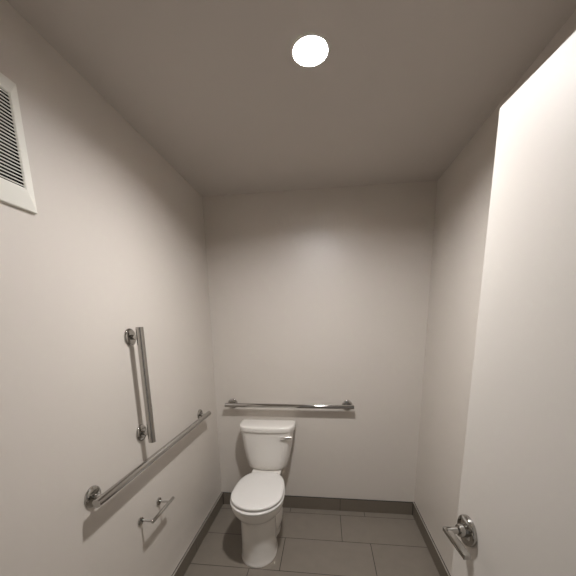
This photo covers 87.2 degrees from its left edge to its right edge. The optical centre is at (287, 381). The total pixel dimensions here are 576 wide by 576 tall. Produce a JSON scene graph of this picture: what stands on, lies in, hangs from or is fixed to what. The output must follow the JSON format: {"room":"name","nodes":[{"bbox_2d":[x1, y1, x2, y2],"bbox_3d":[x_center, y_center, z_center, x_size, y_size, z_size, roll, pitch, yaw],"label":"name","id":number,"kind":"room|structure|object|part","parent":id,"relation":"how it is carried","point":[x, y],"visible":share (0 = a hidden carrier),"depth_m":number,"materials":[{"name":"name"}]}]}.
{"room":"public restroom","nodes":[
{"label":"public restroom","id":0,"kind":"room"},
{"bbox_2d":[0,0,221,575],"bbox_3d":[-0.790,0.097,1.316,0.120,2.448,2.515,0,11,7],"label":"wall","id":1,"kind":"structure","parent":0,"point":[114,243],"depth_m":1.16,"materials":[{"name":"beige paint"}]},
{"bbox_2d":[0,72,36,213],"bbox_3d":[-0.786,-0.643,0.725,0.020,0.338,0.338,0,11,7],"label":"air vent","id":2,"kind":"object","parent":1,"relation":"in","point":[16,186],"visible":1,"depth_m":0.85,"materials":[{"name":"white metal"}]},
{"bbox_2d":[124,327,155,442],"bbox_3d":[-0.682,0.025,1.417,0.070,0.549,0.081,0,11,7],"label":"grab bar","id":3,"kind":"object","parent":1,"relation":"attached to","point":[130,338],"visible":1,"depth_m":1.40,"materials":[{"name":"silver metal"}]},
{"bbox_2d":[84,409,210,507],"bbox_3d":[-0.656,0.340,1.653,0.070,0.081,1.112,0,11,7],"label":"grab bar","id":4,"kind":"object","parent":1,"relation":"attached to","point":[93,497],"visible":1,"depth_m":1.30,"materials":[{"name":"silver metal"}]},
{"bbox_3d":[-0.724,0.441,1.156,0.030,0.023,0.023,0,11,7],"label":"post","id":5,"kind":"part","parent":4,"relation":"part of","materials":[{"name":"silver metal"}]},
{"bbox_2d":[138,496,174,525],"bbox_3d":[-0.669,0.658,1.549,0.072,0.039,0.224,0,11,7],"label":"toilet paper holder","id":6,"kind":"object","parent":1,"relation":"attached to","point":[141,520],"visible":1,"depth_m":1.52,"materials":[{"name":"silver metal"}]},
{"bbox_2d":[172,492,222,575],"bbox_3d":[-0.705,1.242,1.538,0.011,0.112,2.275,0,11,7],"label":"baseboard","id":7,"kind":"structure","parent":1,"relation":"attached to","point":[186,560],"depth_m":2.12,"materials":[{"name":"tile"}]},
{"bbox_2d":[6,0,575,196],"bbox_3d":[0.045,-1.140,0.958,1.849,0.090,2.525,0,11,7],"label":"ceiling","id":8,"kind":"structure","parent":0,"point":[217,88],"depth_m":1.11,"materials":[{"name":"grey paint"}]},
{"bbox_2d":[291,34,329,66],"bbox_3d":[0.075,-1.125,1.008,0.127,0.045,0.127,0,11,7],"label":"ceiling light","id":9,"kind":"object","parent":8,"relation":"attached to","point":[309,50],"visible":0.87,"depth_m":1.03,"materials":[{"name":"white"}]},
{"bbox_2d":[184,504,439,575],"bbox_3d":[0.000,1.476,0.724,1.849,0.050,4.025,0,11,7],"label":"floor","id":10,"kind":"structure","parent":0,"point":[311,542],"depth_m":2.12,"materials":[{"name":"tile"}]},
{"bbox_2d":[230,419,295,567],"bbox_3d":[-0.186,0.761,2.169,0.433,0.789,0.700,0,11,7],"label":"toilet","id":11,"kind":"object","parent":10,"relation":"on","point":[257,499],"visible":1,"depth_m":2.09,"materials":[{"name":"white porcelain"}]},
{"bbox_3d":[-0.200,0.764,2.055,0.357,0.016,0.474,0,11,7],"label":"seat","id":12,"kind":"part","parent":11,"relation":"part of","materials":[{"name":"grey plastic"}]},
{"bbox_3d":[-0.199,0.737,2.065,0.347,0.023,0.473,0,11,7],"label":"seat lid","id":13,"kind":"part","parent":11,"relation":"part of","materials":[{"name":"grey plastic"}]},
{"bbox_3d":[-0.160,0.522,2.377,0.417,0.312,0.185,0,11,7],"label":"tank","id":14,"kind":"part","parent":11,"relation":"part of","materials":[{"name":"white ceramic"}]},
{"bbox_3d":[-0.163,0.346,2.340,0.433,0.043,0.199,0,11,7],"label":"tank lid","id":15,"kind":"part","parent":11,"relation":"part of","materials":[{"name":"white ceramic"}]},
{"bbox_3d":[-0.017,0.424,2.252,0.082,0.024,0.014,-1,11,0],"label":"arm","id":16,"kind":"part","parent":11,"relation":"part of","materials":[{"name":"silver metal"}]},
{"bbox_2d":[202,181,436,501],"bbox_3d":[0.210,-0.134,2.378,1.609,2.448,0.120,0,11,7],"label":"wall","id":17,"kind":"structure","parent":0,"point":[317,296],"depth_m":2.26,"materials":[{"name":"beige paint"}]},
{"bbox_2d":[225,399,353,409],"bbox_3d":[0.001,0.189,2.371,1.010,0.081,0.070,0,11,7],"label":"grab bar","id":18,"kind":"object","parent":17,"relation":"attached to","point":[232,403],"visible":1,"depth_m":2.34,"materials":[{"name":"silver metal"}]},
{"bbox_2d":[222,492,412,514],"bbox_3d":[0.222,1.025,2.543,1.590,0.110,0.014,0,11,7],"label":"baseboard","id":19,"kind":"structure","parent":17,"relation":"attached to","point":[304,502],"depth_m":2.51,"materials":[{"name":"tile"}]},
{"bbox_2d":[414,10,575,574],"bbox_3d":[0.926,0.109,1.109,0.120,2.448,2.515,0,11,7],"label":"wall","id":20,"kind":"structure","parent":0,"point":[463,196],"depth_m":1.72,"materials":[{"name":"beige paint"}]},
{"bbox_2d":[413,502,450,575],"bbox_3d":[0.881,1.253,1.347,0.011,0.112,2.275,0,11,7],"label":"baseboard","id":21,"kind":"structure","parent":20,"relation":"attached to","point":[439,563],"depth_m":2.04,"materials":[{"name":"tile"}]},
{"bbox_3d":[-0.074,0.340,0.047,1.609,2.448,0.120,0,11,7],"label":"wall","id":22,"kind":"structure","parent":0,"visible":0},
{"bbox_2d":[443,31,575,575],"bbox_3d":[0.593,0.413,0.522,0.197,2.071,0.915,-2,11,-3],"label":"door","id":23,"kind":"structure","parent":22,"relation":"in","point":[516,516],"depth_m":0.68,"materials":[{"name":"grey paint"}]},
{"bbox_3d":[0.516,0.458,0.929,0.065,0.021,0.021,-1,11,1],"label":"lever handle","id":24,"kind":"part","parent":23,"relation":"part of","materials":[{"name":"silver metal"}]},
{"bbox_3d":[0.490,0.469,0.882,0.020,0.015,0.119,-1,11,1],"label":"lever","id":25,"kind":"part","parent":23,"relation":"part of","materials":[{"name":"silver metal"}]}
]}

